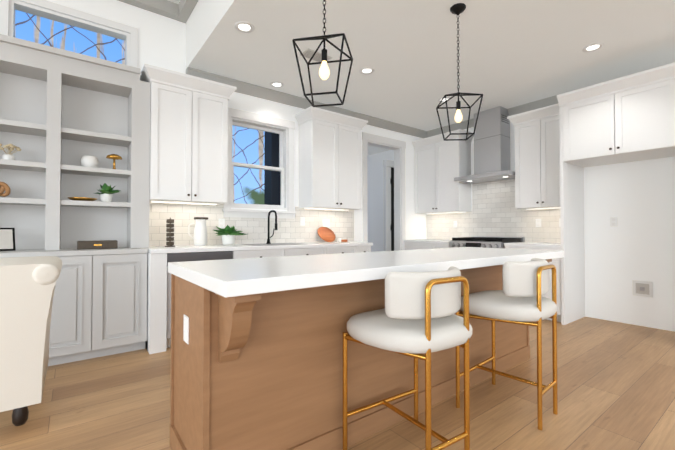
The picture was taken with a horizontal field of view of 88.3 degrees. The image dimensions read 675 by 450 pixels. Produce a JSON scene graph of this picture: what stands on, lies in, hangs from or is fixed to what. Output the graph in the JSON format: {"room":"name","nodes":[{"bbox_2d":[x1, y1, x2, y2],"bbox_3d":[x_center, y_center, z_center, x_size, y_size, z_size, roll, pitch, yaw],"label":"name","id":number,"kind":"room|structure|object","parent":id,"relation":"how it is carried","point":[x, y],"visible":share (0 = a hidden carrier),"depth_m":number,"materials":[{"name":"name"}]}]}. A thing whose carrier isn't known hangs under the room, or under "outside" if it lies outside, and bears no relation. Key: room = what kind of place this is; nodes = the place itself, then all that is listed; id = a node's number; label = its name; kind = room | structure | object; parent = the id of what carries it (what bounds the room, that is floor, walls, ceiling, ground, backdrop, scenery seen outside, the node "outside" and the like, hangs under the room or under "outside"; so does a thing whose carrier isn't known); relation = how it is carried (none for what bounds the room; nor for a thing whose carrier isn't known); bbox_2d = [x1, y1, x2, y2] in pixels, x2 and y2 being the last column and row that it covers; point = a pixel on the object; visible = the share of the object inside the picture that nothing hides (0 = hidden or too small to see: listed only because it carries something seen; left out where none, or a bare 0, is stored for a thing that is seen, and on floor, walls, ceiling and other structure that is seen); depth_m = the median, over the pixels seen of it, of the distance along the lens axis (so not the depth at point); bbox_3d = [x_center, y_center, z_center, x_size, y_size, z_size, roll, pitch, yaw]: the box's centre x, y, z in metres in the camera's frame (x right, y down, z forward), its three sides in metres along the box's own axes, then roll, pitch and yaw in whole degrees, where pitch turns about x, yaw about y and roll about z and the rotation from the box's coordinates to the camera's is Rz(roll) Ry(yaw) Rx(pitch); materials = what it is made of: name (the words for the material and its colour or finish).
{"room":"kitchen","nodes":[
{"label":"kitchen","id":0,"kind":"room"},
{"bbox_2d":[168,0,179,3],"bbox_3d":[-1.460,-2.515,-1.101,5.690,0.100,8.270,1,-1,-37],"label":"ceiling","id":1,"kind":"structure","parent":0,"point":[176,1],"depth_m":3.73,"materials":[{"name":"white paint"}]},
{"bbox_2d":[22,0,425,249],"bbox_3d":[-2.279,-0.672,3.542,10.050,3.650,0.150,1,-1,-37],"label":"wall","id":2,"kind":"structure","parent":0,"point":[161,41],"depth_m":3.89,"materials":[{"name":"white paint"}]},
{"bbox_2d":[0,0,137,67],"bbox_3d":[-2.526,-1.731,3.337,1.050,0.620,0.140,1,-1,-37],"label":"window","id":3,"kind":"structure","parent":2,"relation":"in","point":[127,34],"depth_m":3.30,"materials":[{"name":"white wood"}]},
{"bbox_2d":[144,68,231,204],"bbox_3d":[-1.612,-0.868,3.737,0.756,1.247,0.347,1,-1,-37],"label":"upper cabinet","id":4,"kind":"object","parent":2,"relation":"attached to","point":[188,139],"depth_m":3.57,"materials":[{"name":"white wood"}]},
{"bbox_2d":[178,0,197,19],"bbox_3d":[0.789,-2.375,0.554,0.097,0.127,8.160,1,-1,-37],"label":"crown molding","id":5,"kind":"structure","parent":2,"relation":"attached to","point":[182,10],"depth_m":3.66,"materials":[{"name":"grey"}]},
{"bbox_2d":[149,202,353,245],"bbox_3d":[-0.898,-0.009,4.484,2.900,0.490,0.005,1,-1,-37],"label":"backsplash","id":6,"kind":"structure","parent":2,"relation":"attached to","point":[255,230],"depth_m":4.29,"materials":[{"name":"tile"}]},
{"bbox_2d":[218,218,224,227],"bbox_3d":[-1.371,-0.019,4.115,0.075,0.115,0.009,1,-1,-37],"label":"electrical outlet","id":7,"kind":"object","parent":6,"relation":"attached to","point":[221,223],"depth_m":4.11,"materials":[{"name":"white plastic"}]},
{"bbox_2d":[300,217,304,225],"bbox_3d":[-0.480,-0.049,4.795,0.075,0.115,0.009,1,-1,-37],"label":"electrical outlet","id":8,"kind":"object","parent":6,"relation":"attached to","point":[302,219],"depth_m":4.79,"materials":[{"name":"white plastic"}]},
{"bbox_2d":[323,219,329,226],"bbox_3d":[-0.162,-0.026,5.037,0.120,0.115,0.009,1,-1,-37],"label":"electrical outlet","id":9,"kind":"object","parent":6,"relation":"attached to","point":[326,222],"depth_m":5.04,"materials":[{"name":"white plastic"}]},
{"bbox_2d":[222,107,295,218],"bbox_3d":[-1.011,-0.747,4.478,0.990,1.315,0.200,1,-1,-37],"label":"window","id":10,"kind":"structure","parent":2,"relation":"in","point":[283,129],"depth_m":4.52,"materials":[{"name":"white wood"}]},
{"bbox_2d":[118,0,426,137],"bbox_3d":[-2.259,-2.016,3.417,9.887,0.760,0.097,1,-1,-37],"label":"crown molding","id":11,"kind":"structure","parent":2,"relation":"attached to","point":[166,8],"depth_m":4.40,"materials":[{"name":"grey wood"}]},
{"bbox_2d":[296,108,363,210],"bbox_3d":[-0.095,-0.851,4.894,0.840,1.247,0.347,1,-1,-37],"label":"upper cabinet","id":12,"kind":"object","parent":2,"relation":"attached to","point":[329,145],"depth_m":4.71,"materials":[{"name":"white wood"}]},
{"bbox_2d":[362,132,405,250],"bbox_3d":[0.747,-0.137,5.825,1.004,2.645,0.176,1,-1,-37],"label":"door frame","id":13,"kind":"structure","parent":2,"relation":"attached to","point":[398,147],"depth_m":6.01,"materials":[{"name":"white wood"}]},
{"bbox_2d":[264,132,280,204],"bbox_3d":[-0.728,-0.813,5.922,1.000,4.000,0.250,1,-1,-37],"label":"porch","id":14,"kind":"object","parent":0,"point":[272,184],"visible":0.07,"depth_m":5.58,"materials":[{"name":"black"}]},
{"bbox_2d":[0,317,674,449],"bbox_3d":[-0.393,1.167,1.042,10.050,0.100,10.470,1,-1,-37],"label":"floor","id":15,"kind":"structure","parent":0,"point":[615,385],"depth_m":2.18,"materials":[{"name":"brown wood"}]},
{"bbox_2d":[0,256,62,425],"bbox_3d":[-2.211,0.676,2.015,0.950,0.910,0.784,1,-1,-37],"label":"armchair","id":16,"kind":"object","parent":15,"relation":"on","point":[27,286],"visible":1,"depth_m":1.92,"materials":[{"name":"white fabric"}]},
{"bbox_2d":[0,34,149,365],"bbox_3d":[-2.696,-0.179,2.778,2.110,2.642,0.542,1,-1,-37],"label":"built-in shelving","id":17,"kind":"object","parent":15,"relation":"on","point":[62,112],"visible":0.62,"depth_m":3.08,"materials":[{"name":"grey wood"}]},
{"bbox_2d":[95,183,120,201],"bbox_3d":[-2.170,-0.303,3.290,0.225,0.182,0.266,1,-1,-37],"label":"plant","id":18,"kind":"object","parent":17,"relation":"on","point":[106,193],"visible":0.94,"depth_m":3.26,"materials":[{"name":"green plant"}]},
{"bbox_2d":[153,250,228,349],"bbox_3d":[-1.525,0.709,3.642,0.625,0.890,0.567,1,-1,-37],"label":"base cabinet","id":19,"kind":"object","parent":15,"relation":"on","point":[157,341],"depth_m":3.14,"materials":[{"name":"white wood"}]},
{"bbox_2d":[166,251,232,338],"bbox_3d":[-1.318,0.655,3.372,0.615,0.780,0.107,1,-1,-37],"label":"dishwasher","id":20,"kind":"object","parent":19,"relation":"in","point":[194,256],"visible":0.06,"depth_m":3.27,"materials":[{"name":"silver metal"}]},
{"bbox_2d":[146,242,372,253],"bbox_3d":[-0.785,0.252,4.159,2.690,0.040,0.652,1,-1,-37],"label":"countertop","id":21,"kind":"structure","parent":19,"relation":"on","point":[303,245],"depth_m":3.70,"materials":[{"name":"white stone"}]},
{"bbox_2d":[165,218,174,246],"bbox_3d":[-1.726,0.073,3.589,0.100,0.300,0.107,1,-1,-37],"label":"mugs","id":22,"kind":"object","parent":21,"relation":"on","point":[170,235],"visible":1,"depth_m":3.56,"materials":[{"name":"ceramic"}]},
{"bbox_2d":[188,217,207,245],"bbox_3d":[-1.504,0.071,3.751,0.190,0.310,0.138,1,-1,-37],"label":"pitcher","id":23,"kind":"object","parent":21,"relation":"on","point":[200,235],"visible":1,"depth_m":3.72,"materials":[{"name":"white ceramic"}]},
{"bbox_2d":[214,225,246,244],"bbox_3d":[-1.223,0.114,3.950,0.396,0.230,0.407,1,-1,-37],"label":"potted plant","id":24,"kind":"object","parent":21,"relation":"on","point":[227,233],"visible":1,"depth_m":3.87,"materials":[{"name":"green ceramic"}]},
{"bbox_2d":[243,243,298,245],"bbox_3d":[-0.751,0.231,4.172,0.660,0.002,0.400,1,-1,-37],"label":"sink basin","id":25,"kind":"object","parent":21,"relation":"in","point":[273,244],"visible":0.93,"depth_m":4.07,"materials":[{"name":"white ceramic"}]},
{"bbox_2d":[266,210,277,243],"bbox_3d":[-0.777,0.026,4.251,0.110,0.412,0.246,1,-1,-37],"label":"faucet","id":26,"kind":"object","parent":21,"relation":"on","point":[276,228],"visible":0.94,"depth_m":4.29,"materials":[{"name":"black metal"}]},
{"bbox_2d":[317,227,335,241],"bbox_3d":[-0.153,0.131,4.873,0.280,0.215,0.195,1,-1,-37],"label":"cutting board","id":27,"kind":"object","parent":21,"relation":"on","point":[326,234],"visible":1,"depth_m":4.86,"materials":[{"name":"brown wood"}]},
{"bbox_2d":[337,238,346,241],"bbox_3d":[0.064,0.213,4.928,0.208,0.060,0.128,1,-1,-37],"label":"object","id":28,"kind":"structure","parent":21,"relation":"on","point":[341,239],"depth_m":4.94,"materials":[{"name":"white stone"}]},
{"bbox_2d":[229,246,332,258],"bbox_3d":[-0.766,0.717,4.177,1.231,0.890,0.637,1,-1,-37],"label":"base cabinet","id":29,"kind":"object","parent":15,"relation":"on","point":[237,254],"depth_m":3.87,"materials":[{"name":"white wood"}]},
{"bbox_2d":[333,246,360,253],"bbox_3d":[-0.138,0.724,4.655,0.592,0.890,0.637,1,-1,-37],"label":"base cabinet","id":30,"kind":"object","parent":15,"relation":"on","point":[336,249],"depth_m":4.46,"materials":[{"name":"white wood"}]},
{"bbox_2d":[168,259,551,449],"bbox_3d":[0.458,0.697,2.312,2.733,0.876,0.761,1,-1,-37],"label":"kitchen island","id":31,"kind":"object","parent":15,"relation":"on","point":[256,353],"depth_m":1.64,"materials":[{"name":"brown wood"}]},
{"bbox_2d":[168,247,563,298],"bbox_3d":[0.480,0.232,2.351,2.810,0.054,0.870,1,-1,-37],"label":"island countertop","id":32,"kind":"structure","parent":31,"relation":"on","point":[234,278],"depth_m":1.68,"materials":[{"name":"white stone"}]},
{"bbox_2d":[361,246,370,251],"bbox_3d":[0.132,0.727,4.861,0.331,0.890,0.637,1,-1,-37],"label":"base cabinet","id":33,"kind":"object","parent":15,"relation":"on","point":[363,248],"depth_m":4.66,"materials":[{"name":"white wood"}]},
{"bbox_2d":[343,266,471,449],"bbox_3d":[0.352,0.665,1.682,0.571,0.922,0.505,1,-1,-37],"label":"stool","id":34,"kind":"object","parent":15,"relation":"on","point":[415,317],"visible":1,"depth_m":1.49,"materials":[{"name":"white fabric"}]},
{"bbox_2d":[404,243,431,249],"bbox_3d":[1.593,0.742,5.954,0.636,0.890,0.663,1,-1,-37],"label":"base cabinet","id":35,"kind":"object","parent":15,"relation":"on","point":[428,244],"depth_m":5.80,"materials":[{"name":"white wood"}]},
{"bbox_2d":[404,239,450,242],"bbox_3d":[1.671,0.276,5.853,0.641,0.040,0.928,1,-1,-37],"label":"countertop","id":36,"kind":"structure","parent":35,"relation":"on","point":[420,240],"depth_m":5.69,"materials":[{"name":"white stone"}]},
{"bbox_2d":[432,243,448,248],"bbox_3d":[1.854,0.738,5.611,0.636,0.890,0.320,1,-1,-37],"label":"base cabinet","id":37,"kind":"object","parent":15,"relation":"on","point":[434,245],"depth_m":5.43,"materials":[{"name":"white wood"}]},
{"bbox_2d":[449,237,524,247],"bbox_3d":[2.173,0.678,5.119,0.710,0.995,0.810,1,-1,-37],"label":"range","id":38,"kind":"object","parent":15,"relation":"on","point":[491,242],"visible":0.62,"depth_m":4.95,"materials":[{"name":"silver metal"}]},
{"bbox_2d":[455,258,557,430],"bbox_3d":[1.063,0.672,2.180,0.571,0.922,0.505,1,-1,-37],"label":"stool","id":39,"kind":"object","parent":15,"relation":"on","point":[519,299],"visible":1,"depth_m":1.99,"materials":[{"name":"white fabric"}]},
{"bbox_2d":[504,243,560,321],"bbox_3d":[2.673,0.722,4.538,0.636,0.890,0.670,1,-1,-37],"label":"base cabinet","id":40,"kind":"object","parent":15,"relation":"on","point":[556,262],"depth_m":4.15,"materials":[{"name":"white wood"}]},
{"bbox_2d":[508,243,560,246],"bbox_3d":[2.669,0.257,4.545,0.641,0.040,0.676,1,-1,-37],"label":"countertop","id":41,"kind":"structure","parent":40,"relation":"on","point":[509,244],"depth_m":4.40,"materials":[{"name":"white stone"}]},
{"bbox_2d":[557,62,674,324],"bbox_3d":[3.181,-0.181,3.815,0.721,2.675,1.113,1,-1,-37],"label":"surround","id":42,"kind":"object","parent":15,"relation":"on","point":[628,118],"visible":1,"depth_m":3.82,"materials":[{"name":"white wood"}]},
{"bbox_2d":[368,145,390,155],"bbox_3d":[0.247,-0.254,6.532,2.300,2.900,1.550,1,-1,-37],"label":"ceiling","id":43,"kind":"structure","parent":0,"point":[372,150],"depth_m":7.21,"materials":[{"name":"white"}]},
{"bbox_2d":[383,159,393,250],"bbox_3d":[1.119,-0.012,6.696,0.610,2.420,0.080,1,-1,-37],"label":"door frame","id":44,"kind":"structure","parent":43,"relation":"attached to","point":[388,181],"depth_m":6.56,"materials":[{"name":"white wood"}]},
{"bbox_2d":[186,0,674,130],"bbox_3d":[2.476,-2.147,1.895,4.210,0.750,8.270,1,-1,-37],"label":"ceiling","id":45,"kind":"structure","parent":0,"point":[513,53],"depth_m":3.46,"materials":[{"name":"white paint"}]},
{"bbox_2d":[234,21,253,32],"bbox_3d":[-0.824,-1.748,3.076,0.176,0.007,0.173,1,-1,-37],"label":"recessed light","id":46,"kind":"object","parent":45,"relation":"in","point":[244,27],"depth_m":3.06,"materials":[{"name":"white"}]},
{"bbox_2d":[270,82,283,87],"bbox_3d":[-0.746,-1.730,4.293,0.176,0.007,0.173,0,-1,23],"label":"recessed light","id":47,"kind":"object","parent":45,"relation":"in","point":[274,84],"depth_m":4.28,"materials":[{"name":"white"}]},
{"bbox_2d":[300,48,331,61],"bbox_3d":[-0.220,-1.738,3.587,0.300,0.012,0.160,1,-1,-37],"label":"ceiling vent","id":48,"kind":"object","parent":45,"relation":"in","point":[308,53],"visible":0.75,"depth_m":3.56,"materials":[{"name":"white"}]},
{"bbox_2d":[292,0,352,106],"bbox_3d":[-0.076,-1.241,2.005,0.291,1.052,0.291,0,-1,12],"label":"pendant light","id":49,"kind":"object","parent":45,"relation":"hanging from","point":[324,72],"visible":1,"depth_m":1.99,"materials":[{"name":"black metal"}]},
{"bbox_2d":[359,67,374,73],"bbox_3d":[0.331,-1.736,3.919,0.176,0.007,0.173,1,-1,-37],"label":"recessed light","id":50,"kind":"object","parent":45,"relation":"in","point":[366,70],"depth_m":3.91,"materials":[{"name":"white"}]},
{"bbox_2d":[436,3,482,140],"bbox_3d":[0.974,-1.229,2.805,0.291,1.052,0.291,0,-1,3],"label":"pendant light","id":51,"kind":"object","parent":45,"relation":"hanging from","point":[458,8],"visible":1,"depth_m":2.79,"materials":[{"name":"black metal"}]},
{"bbox_2d":[582,43,603,51],"bbox_3d":[2.511,-1.743,3.419,0.176,0.007,0.173,1,-1,-37],"label":"recessed light","id":52,"kind":"object","parent":45,"relation":"in","point":[595,46],"depth_m":3.42,"materials":[{"name":"white"}]},
{"bbox_2d":[368,121,674,331],"bbox_3d":[3.543,-0.665,4.070,0.150,3.650,10.470,1,-1,-37],"label":"wall","id":53,"kind":"structure","parent":0,"point":[637,198],"depth_m":4.12,"materials":[{"name":"white paint"}]},
{"bbox_2d":[412,131,471,213],"bbox_3d":[1.786,-0.836,5.962,0.347,1.247,0.895,1,-1,-37],"label":"upper cabinet","id":54,"kind":"object","parent":53,"relation":"attached to","point":[441,164],"depth_m":5.75,"materials":[{"name":"white wood"}]},
{"bbox_2d":[454,106,514,183],"bbox_3d":[2.262,-1.200,5.220,0.497,1.041,0.850,1,-1,-37],"label":"range hood","id":55,"kind":"object","parent":53,"relation":"attached to","point":[492,147],"visible":0.92,"depth_m":5.15,"materials":[{"name":"silver metal"}]},
{"bbox_2d":[426,179,560,242],"bbox_3d":[2.386,-0.235,5.449,0.005,1.030,2.446,1,-1,-37],"label":"backsplash","id":56,"kind":"structure","parent":53,"relation":"attached to","point":[494,212],"depth_m":5.36,"materials":[{"name":"tile"}]},
{"bbox_2d":[512,107,559,209],"bbox_3d":[2.789,-0.855,4.647,0.347,1.247,0.662,1,-1,-37],"label":"upper cabinet","id":57,"kind":"object","parent":53,"relation":"attached to","point":[537,135],"depth_m":4.57,"materials":[{"name":"white wood"}]},
{"bbox_2d":[536,219,540,226],"bbox_3d":[2.815,-0.028,4.870,0.009,0.115,0.075,1,-1,-37],"label":"outlet","id":58,"kind":"object","parent":53,"relation":"attached to","point":[538,221],"depth_m":4.87,"materials":[{"name":"white plastic"}]},
{"bbox_2d":[427,66,659,136],"bbox_3d":[4.139,-1.696,3.099,0.090,0.110,8.160,1,-1,-37],"label":"crown molding","id":59,"kind":"structure","parent":53,"relation":"attached to","point":[552,100],"depth_m":5.10,"materials":[{"name":"grey wood"}]},
{"bbox_2d":[610,217,617,226],"bbox_3d":[3.335,-0.038,4.198,0.009,0.115,0.075,1,-1,-37],"label":"outlet","id":60,"kind":"object","parent":53,"relation":"attached to","point":[613,220],"depth_m":4.19,"materials":[{"name":"white plastic"}]},
{"bbox_2d":[632,280,652,297],"bbox_3d":[3.484,0.729,3.974,0.030,0.180,0.180,1,-1,-37],"label":"outlet","id":61,"kind":"object","parent":53,"relation":"attached to","point":[643,288],"depth_m":3.97,"materials":[{"name":"white plastic"}]},
{"label":"outside","id":62,"kind":"structure","parent":0,"visible":0},
{"bbox_2d":[15,10,264,204],"bbox_3d":[-4.605,-2.301,6.740,9.000,9.000,0.020,1,-1,-37],"label":"sky","id":63,"kind":"structure","parent":62,"point":[248,145],"depth_m":6.87,"materials":[{"name":"blue"}]}
]}

